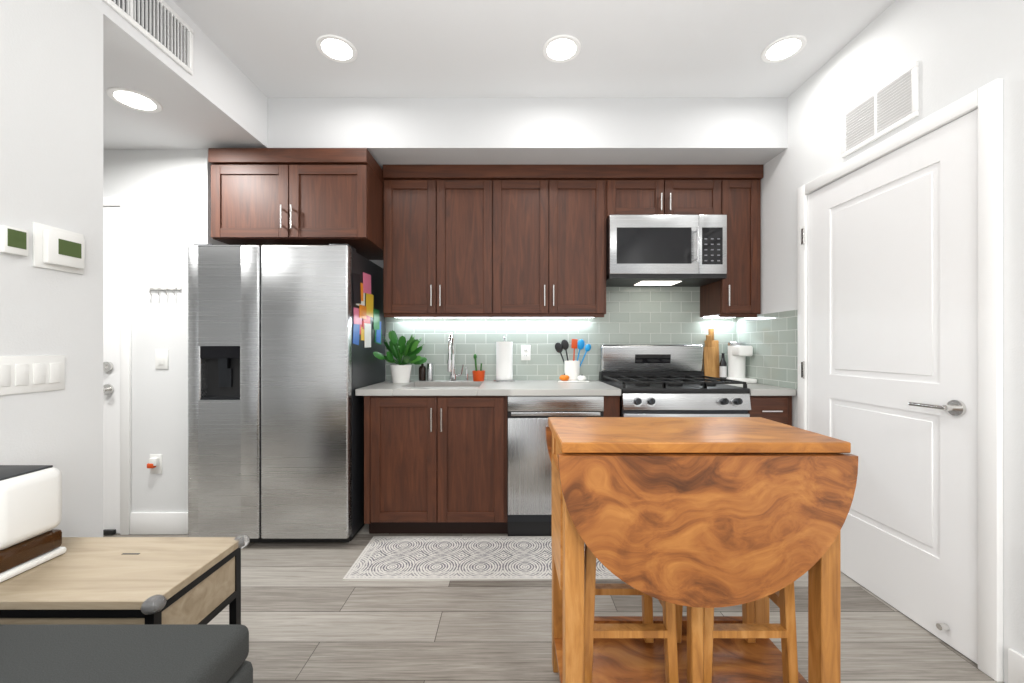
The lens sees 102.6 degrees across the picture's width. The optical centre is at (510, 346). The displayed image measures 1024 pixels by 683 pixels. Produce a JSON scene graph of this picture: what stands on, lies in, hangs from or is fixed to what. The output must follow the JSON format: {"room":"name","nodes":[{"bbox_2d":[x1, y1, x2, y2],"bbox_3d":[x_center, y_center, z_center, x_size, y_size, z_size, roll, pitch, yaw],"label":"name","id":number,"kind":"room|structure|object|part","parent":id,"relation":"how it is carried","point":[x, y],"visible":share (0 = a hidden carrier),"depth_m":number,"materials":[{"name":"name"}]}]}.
{"room":"kitchen","nodes":[
{"label":"kitchen","id":0,"kind":"room"},
{"bbox_2d":[0,0,102,536],"bbox_3d":[-1.565,-0.032,-0.245,0.130,2.390,3.510,0,0,0],"label":"wall","id":1,"kind":"structure","parent":0,"point":[51,112],"depth_m":1.36,"materials":[{"name":"white paint"}]},
{"bbox_2d":[0,225,27,255],"bbox_3d":[-1.490,-0.317,1.231,0.020,0.080,0.062,0,0,0],"label":"thermostat","id":2,"kind":"object","parent":1,"relation":"attached to","point":[13,241],"visible":0.98,"depth_m":1.22,"materials":[{"name":"white plastic"}]},
{"bbox_2d":[0,355,64,394],"bbox_3d":[-1.496,0.086,1.272,0.009,0.115,0.205,0,0,0],"label":"light switch","id":3,"kind":"object","parent":1,"relation":"attached to","point":[24,374],"visible":1,"depth_m":1.28,"materials":[{"name":"white plastic"}]},
{"bbox_2d":[33,222,84,274],"bbox_3d":[-1.485,-0.322,1.360,0.030,0.140,0.150,0,0,0],"label":"thermostat","id":4,"kind":"object","parent":1,"relation":"attached to","point":[55,248],"visible":1,"depth_m":1.34,"materials":[{"name":"white plastic"}]},
{"bbox_2d":[103,149,227,533],"bbox_3d":[-2.942,-0.032,2.825,2.115,2.390,0.550,0,0,0],"label":"wall","id":5,"kind":"structure","parent":0,"point":[167,192],"depth_m":2.55,"materials":[{"name":"white paint"}]},
{"bbox_2d":[103,207,119,534],"bbox_3d":[-2.844,0.145,2.509,0.853,2.024,0.082,0,0,0],"label":"entry door","id":6,"kind":"structure","parent":5,"relation":"in","point":[111,354],"depth_m":2.54,"materials":[{"name":"white wood"}]},
{"bbox_3d":[-2.492,0.194,2.505,0.064,0.202,0.075,0,0,0],"label":"entry door knob mount","id":7,"kind":"part","parent":6,"relation":"part of","materials":[{"name":"silver metal"}]},
{"bbox_2d":[103,197,130,534],"bbox_3d":[-2.844,0.118,2.541,0.973,2.090,0.018,0,0,0],"label":"door frame","id":8,"kind":"structure","parent":5,"relation":"attached to","point":[124,203],"depth_m":2.53,"materials":[{"name":"white wood"}]},
{"bbox_2d":[147,454,161,473],"bbox_3d":[-2.203,0.728,2.533,0.075,0.120,0.035,0,0,0],"label":"outlet","id":9,"kind":"object","parent":5,"relation":"attached to","point":[154,464],"visible":1,"depth_m":2.54,"materials":[{"name":"white plastic"}]},
{"bbox_2d":[130,512,187,533],"bbox_3d":[-2.123,1.095,2.543,0.465,0.135,0.014,0,0,0],"label":"baseboard","id":10,"kind":"structure","parent":5,"relation":"attached to","point":[158,522],"depth_m":2.54,"materials":[{"name":"white wood"}]},
{"bbox_2d":[155,350,167,368],"bbox_3d":[-2.166,0.078,2.546,0.078,0.120,0.009,0,0,0],"label":"light switch","id":11,"kind":"object","parent":5,"relation":"attached to","point":[161,359],"visible":1,"depth_m":2.54,"materials":[{"name":"white plastic"}]},
{"bbox_2d":[149,283,181,294],"bbox_3d":[-2.142,-0.354,2.533,0.197,0.077,0.035,0,0,0],"label":"hook rail","id":12,"kind":"object","parent":5,"relation":"attached to","point":[165,286],"visible":0.98,"depth_m":2.54,"materials":[{"name":"white plastic"}]},
{"bbox_2d":[87,0,787,169],"bbox_3d":[-1.120,-1.432,0.610,5.960,0.410,5.220,0,0,0],"label":"soffit","id":13,"kind":"structure","parent":0,"point":[568,131],"depth_m":2.53,"materials":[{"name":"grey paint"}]},
{"bbox_2d":[106,87,162,112],"bbox_3d":[-1.867,-1.224,2.040,0.208,0.006,0.208,0,0,0],"label":"recessed light","id":14,"kind":"object","parent":13,"relation":"in","point":[134,99],"visible":1,"depth_m":2.03,"materials":[{"name":"white"}]},
{"bbox_2d":[103,0,192,74],"bbox_3d":[-1.494,-1.379,1.613,0.012,0.215,0.625,0,0,0],"label":"ceiling vent","id":15,"kind":"object","parent":13,"relation":"in","point":[164,27],"visible":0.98,"depth_m":1.76,"materials":[{"name":"white metal"}]},
{"bbox_2d":[173,0,895,97],"bbox_3d":[0.180,-1.587,0.265,3.360,0.100,4.530,0,0,0],"label":"ceiling","id":16,"kind":"structure","parent":0,"point":[493,48],"depth_m":2.08,"materials":[{"name":"white paint"}]},
{"bbox_2d":[316,35,356,62],"bbox_3d":[-0.896,-1.534,2.117,0.198,0.006,0.198,0,0,0],"label":"recessed light","id":17,"kind":"object","parent":16,"relation":"in","point":[335,48],"visible":1,"depth_m":2.11,"materials":[{"name":"white"}]},
{"bbox_2d":[542,35,580,62],"bbox_3d":[0.263,-1.534,2.117,0.198,0.006,0.198,0,0,0],"label":"recessed light","id":18,"kind":"object","parent":16,"relation":"in","point":[565,48],"visible":1,"depth_m":2.11,"materials":[{"name":"white"}]},
{"bbox_2d":[761,35,806,62],"bbox_3d":[1.408,-1.534,2.117,0.198,0.006,0.198,0,0,0],"label":"recessed light","id":19,"kind":"object","parent":16,"relation":"in","point":[784,48],"visible":1,"depth_m":2.11,"materials":[{"name":"white plastic"}]},
{"bbox_2d":[103,524,1003,682],"bbox_3d":[-1.070,1.213,0.650,5.860,0.100,5.300,0,0,0],"label":"floor","id":20,"kind":"structure","parent":0,"point":[309,614],"depth_m":1.70,"materials":[{"name":"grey wood"}]},
{"bbox_2d":[0,535,249,623],"bbox_3d":[-1.161,0.879,1.136,0.668,0.567,0.364,0,0,0],"label":"coffee table","id":21,"kind":"object","parent":20,"relation":"on","point":[138,580],"visible":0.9,"depth_m":1.09,"materials":[{"name":"brown wood"}]},
{"bbox_2d":[0,465,65,581],"bbox_3d":[-1.393,0.471,1.115,0.195,0.262,0.170,0,0,0],"label":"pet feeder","id":22,"kind":"object","parent":21,"relation":"on","point":[30,510],"visible":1,"depth_m":1.11,"materials":[{"name":"white plastic"}]},
{"bbox_2d":[0,624,252,682],"bbox_3d":[-0.999,0.864,0.453,0.942,0.598,0.805,0,0,0],"label":"sofa","id":23,"kind":"object","parent":20,"relation":"on","point":[123,653],"visible":1,"depth_m":0.76,"materials":[{"name":"fabric"}]},
{"bbox_2d":[188,244,384,541],"bbox_3d":[-1.397,0.282,2.713,0.925,1.762,0.714,0,0,0],"label":"fridge","id":24,"kind":"object","parent":20,"relation":"on","point":[282,367],"visible":0.94,"depth_m":2.36,"materials":[{"name":"grey metal"}]},
{"bbox_2d":[353,272,381,347],"bbox_3d":[-0.933,-0.235,2.693,0.008,0.483,0.554,0,0,0],"label":"fridge magnets","id":25,"kind":"object","parent":24,"relation":"attached to","point":[367,313],"visible":0.98,"depth_m":2.62,"materials":[{"name":"multicoloured"}]},
{"bbox_2d":[364,397,507,533],"bbox_3d":[-0.449,0.728,2.776,0.860,0.870,0.632,0,0,0],"label":"base cabinet","id":26,"kind":"object","parent":20,"relation":"on","point":[435,456],"depth_m":2.47,"materials":[{"name":"brown wood"}]},
{"bbox_2d":[355,381,620,396],"bbox_3d":[-0.133,0.273,2.766,1.586,0.040,0.652,0,0,0],"label":"countertop","id":27,"kind":"structure","parent":26,"relation":"on","point":[386,388],"depth_m":2.48,"materials":[{"name":"white stone"}]},
{"bbox_2d":[373,330,426,382],"bbox_3d":[-0.750,0.069,2.877,0.310,0.367,0.366,0,0,0],"label":"plant","id":28,"kind":"object","parent":27,"relation":"on","point":[400,369],"visible":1,"depth_m":2.85,"materials":[{"name":"green plant"}]},
{"bbox_2d":[419,364,425,380],"bbox_3d":[-0.655,0.173,3.043,0.054,0.158,0.057,0,0,0],"label":"soap bottle","id":29,"kind":"object","parent":27,"relation":"on","point":[422,372],"visible":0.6,"depth_m":3.02,"materials":[{"name":"black glass"}]},
{"bbox_2d":[427,363,432,380],"bbox_3d":[-0.595,0.187,3.030,0.044,0.130,0.044,0,0,0],"label":"steel canister","id":30,"kind":"object","parent":27,"relation":"on","point":[429,371],"visible":1,"depth_m":3.01,"materials":[{"name":"silver metal"}]},
{"bbox_2d":[447,333,470,380],"bbox_3d":[-0.381,0.076,2.953,0.135,0.354,0.217,0,0,0],"label":"faucet","id":31,"kind":"object","parent":27,"relation":"on","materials":[{"name":"silver metal"}]},
{"bbox_2d":[472,354,484,380],"bbox_3d":[-0.235,0.152,3.020,0.094,0.200,0.094,0,0,0],"label":"pot","id":32,"kind":"object","parent":27,"relation":"on","point":[478,375],"visible":1,"depth_m":2.99,"materials":[{"name":"orange ceramic"}]},
{"bbox_2d":[493,336,514,381],"bbox_3d":[-0.045,0.088,3.000,0.160,0.327,0.160,0,0,0],"label":"paper towel","id":33,"kind":"object","parent":27,"relation":"on","point":[504,361],"visible":1,"depth_m":2.95,"materials":[{"name":"paper"}]},
{"bbox_2d":[555,339,590,379],"bbox_3d":[0.462,0.097,3.030,0.268,0.310,0.116,0,0,0],"label":"utensil crock","id":34,"kind":"object","parent":27,"relation":"on","point":[572,369],"visible":0.94,"depth_m":3.03,"materials":[{"name":"white ceramic"}]},
{"bbox_2d":[557,374,589,381],"bbox_3d":[0.448,0.222,2.932,0.225,0.060,0.073,0,0,0],"label":"tray","id":35,"kind":"object","parent":27,"relation":"on","point":[564,378],"visible":1,"depth_m":2.91,"materials":[{"name":"white ceramic"}]},
{"bbox_2d":[343,536,620,579],"bbox_3d":[-0.138,1.159,2.270,1.395,0.008,0.460,0,0,0],"label":"rug","id":36,"kind":"object","parent":20,"relation":"on","point":[454,558],"visible":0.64,"depth_m":2.23,"materials":[{"name":"beige fabric"}]},
{"bbox_2d":[508,396,603,535],"bbox_3d":[0.271,0.729,2.772,0.576,0.868,0.635,0,0,0],"label":"dishwasher","id":37,"kind":"object","parent":20,"relation":"on","point":[529,488],"visible":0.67,"depth_m":2.46,"materials":[{"name":"grey metal"}]},
{"bbox_2d":[599,344,750,416],"bbox_3d":[1.045,0.573,2.728,0.756,1.180,0.720,0,0,0],"label":"range","id":38,"kind":"object","parent":20,"relation":"on","point":[660,380],"visible":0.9,"depth_m":2.56,"materials":[{"name":"grey metal"}]},
{"bbox_2d":[546,417,857,682],"bbox_3d":[0.538,0.713,1.330,0.812,0.900,0.434,0,0,0],"label":"table","id":39,"kind":"object","parent":20,"relation":"on","point":[696,516],"visible":0.98,"depth_m":1.11,"materials":[{"name":"brown wood"}]},
{"bbox_2d":[584,544,678,682],"bbox_3d":[0.355,0.718,1.335,0.290,0.629,0.245,0,0,0],"label":"stool","id":40,"kind":"object","parent":39,"relation":"in","point":[648,630],"visible":0.19,"depth_m":1.22,"materials":[{"name":"brown wood"}]},
{"bbox_2d":[676,582,798,682],"bbox_3d":[0.710,0.718,1.335,0.290,0.629,0.245,0,0,0],"label":"stool","id":41,"kind":"object","parent":39,"relation":"in","point":[748,630],"visible":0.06,"depth_m":1.22,"materials":[{"name":"brown wood"}]},
{"bbox_2d":[748,393,791,425],"bbox_3d":[1.567,0.728,2.776,0.272,0.870,0.632,0,0,0],"label":"base cabinet","id":42,"kind":"object","parent":20,"relation":"on","point":[778,409],"depth_m":2.46,"materials":[{"name":"brown wood"}]},
{"bbox_2d":[710,381,795,396],"bbox_3d":[1.567,0.273,2.766,0.272,0.040,0.652,0,0,0],"label":"countertop","id":43,"kind":"structure","parent":42,"relation":"on","point":[756,390],"depth_m":2.44,"materials":[{"name":"white stone"}]},
{"bbox_2d":[703,328,719,380],"bbox_3d":[1.488,0.058,3.041,0.124,0.390,0.071,0,0,0],"label":"cutting boards","id":44,"kind":"object","parent":43,"relation":"on","point":[711,358],"visible":0.77,"depth_m":3.02,"materials":[{"name":"brown wood"}]},
{"bbox_2d":[719,353,726,380],"bbox_3d":[1.555,0.149,3.000,0.048,0.205,0.048,0,0,0],"label":"oil bottle","id":45,"kind":"object","parent":43,"relation":"on","point":[723,369],"visible":0.92,"depth_m":2.98,"materials":[{"name":"black"}]},
{"bbox_2d":[726,342,756,382],"bbox_3d":[1.635,0.108,2.930,0.130,0.288,0.220,0,0,0],"label":"coffee maker","id":46,"kind":"object","parent":43,"relation":"on","point":[738,352],"visible":0.92,"depth_m":2.91,"materials":[{"name":"white plastic"}]},
{"bbox_2d":[370,260,736,380],"bbox_3d":[-0.020,-0.212,3.160,3.760,2.750,0.120,0,0,0],"label":"wall","id":47,"kind":"structure","parent":0,"point":[379,263],"depth_m":3.10,"materials":[{"name":"white paint"}]},
{"bbox_2d":[208,148,383,259],"bbox_3d":[-1.339,-0.923,2.763,0.951,0.537,0.658,0,0,0],"label":"upper cabinet","id":48,"kind":"object","parent":47,"relation":"attached to","point":[293,196],"visible":0.98,"depth_m":2.48,"materials":[{"name":"brown wood"}]},
{"bbox_2d":[383,165,502,317],"bbox_3d":[-0.462,-0.724,2.931,0.800,1.003,0.322,0,0,0],"label":"upper cabinet","id":49,"kind":"object","parent":47,"relation":"attached to","point":[494,241],"depth_m":2.78,"materials":[{"name":"brown wood"}]},
{"bbox_2d":[503,165,610,317],"bbox_3d":[0.234,-0.724,2.931,0.833,1.003,0.322,0,0,0],"label":"upper cabinet","id":50,"kind":"object","parent":47,"relation":"attached to","point":[555,216],"depth_m":2.78,"materials":[{"name":"brown wood"}]},
{"bbox_2d":[386,287,796,388],"bbox_3d":[0.385,-0.142,2.770,2.650,0.790,0.660,0,0,0],"label":"backsplash","id":51,"kind":"structure","parent":47,"relation":"attached to","point":[651,315],"depth_m":3.09,"materials":[{"name":"tile"}]},
{"bbox_2d":[521,345,530,359],"bbox_3d":[0.115,0.045,3.090,0.072,0.116,0.007,0,0,0],"label":"outlet","id":52,"kind":"object","parent":51,"relation":"attached to","point":[525,352],"visible":1,"depth_m":3.09,"materials":[{"name":"white plastic"}]},
{"bbox_2d":[611,165,674,214],"bbox_3d":[0.869,-1.049,2.931,0.462,0.353,0.322,0,0,0],"label":"upper cabinet","id":53,"kind":"object","parent":47,"relation":"attached to","point":[635,189],"depth_m":2.77,"materials":[{"name":"brown wood"}]},
{"bbox_2d":[606,215,726,286],"bbox_3d":[1.040,-0.659,2.877,0.772,0.422,0.430,0,0,0],"label":"microwave","id":54,"kind":"object","parent":53,"relation":"attached to","point":[666,250],"visible":1,"depth_m":2.70,"materials":[{"name":"grey metal"}]},
{"bbox_2d":[675,165,726,214],"bbox_3d":[1.204,-1.049,2.931,0.448,0.353,0.322,0,0,0],"label":"upper cabinet","id":55,"kind":"object","parent":47,"relation":"attached to","point":[699,189],"depth_m":2.77,"materials":[{"name":"brown wood"}]},
{"bbox_2d":[700,165,762,317],"bbox_3d":[1.565,-0.724,2.931,0.274,1.003,0.322,0,0,0],"label":"upper cabinet","id":56,"kind":"object","parent":47,"relation":"attached to","point":[739,294],"depth_m":2.78,"materials":[{"name":"brown wood"}]},
{"bbox_2d":[757,0,1023,682],"bbox_3d":[1.785,-0.212,0.550,0.150,2.750,5.100,0,0,0],"label":"wall","id":57,"kind":"structure","parent":0,"point":[957,49],"depth_m":1.63,"materials":[{"name":"white paint"}]},
{"bbox_2d":[842,61,918,157],"bbox_3d":[1.704,-1.082,1.909,0.012,0.230,0.387,0,0,0],"label":"air vent","id":58,"kind":"object","parent":57,"relation":"in","point":[890,105],"visible":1,"depth_m":1.88,"materials":[{"name":"white metal"}]},
{"bbox_2d":[801,109,977,663],"bbox_3d":[1.675,0.145,1.931,0.070,2.024,0.891,0,0,0],"label":"closet door","id":59,"kind":"structure","parent":57,"relation":"in","point":[892,285],"depth_m":1.76,"materials":[{"name":"white wood"}]},
{"bbox_3d":[1.670,0.209,1.954,0.062,1.792,0.847,0,0,0],"label":"door hardware","id":60,"kind":"part","parent":59,"relation":"part of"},
{"bbox_2d":[797,78,1002,681],"bbox_3d":[1.698,0.116,1.917,0.024,2.095,0.991,0,0,0],"label":"door frame","id":61,"kind":"structure","parent":57,"relation":"attached to","point":[986,100],"depth_m":1.45,"materials":[{"name":"white wood"}]},
{"bbox_2d":[1008,648,1023,682],"bbox_3d":[1.703,1.095,-0.300,0.014,0.135,3.400,0,0,0],"label":"baseboard","id":62,"kind":"structure","parent":57,"relation":"attached to","point":[1015,659],"depth_m":1.38,"materials":[{"name":"white"}]}
]}

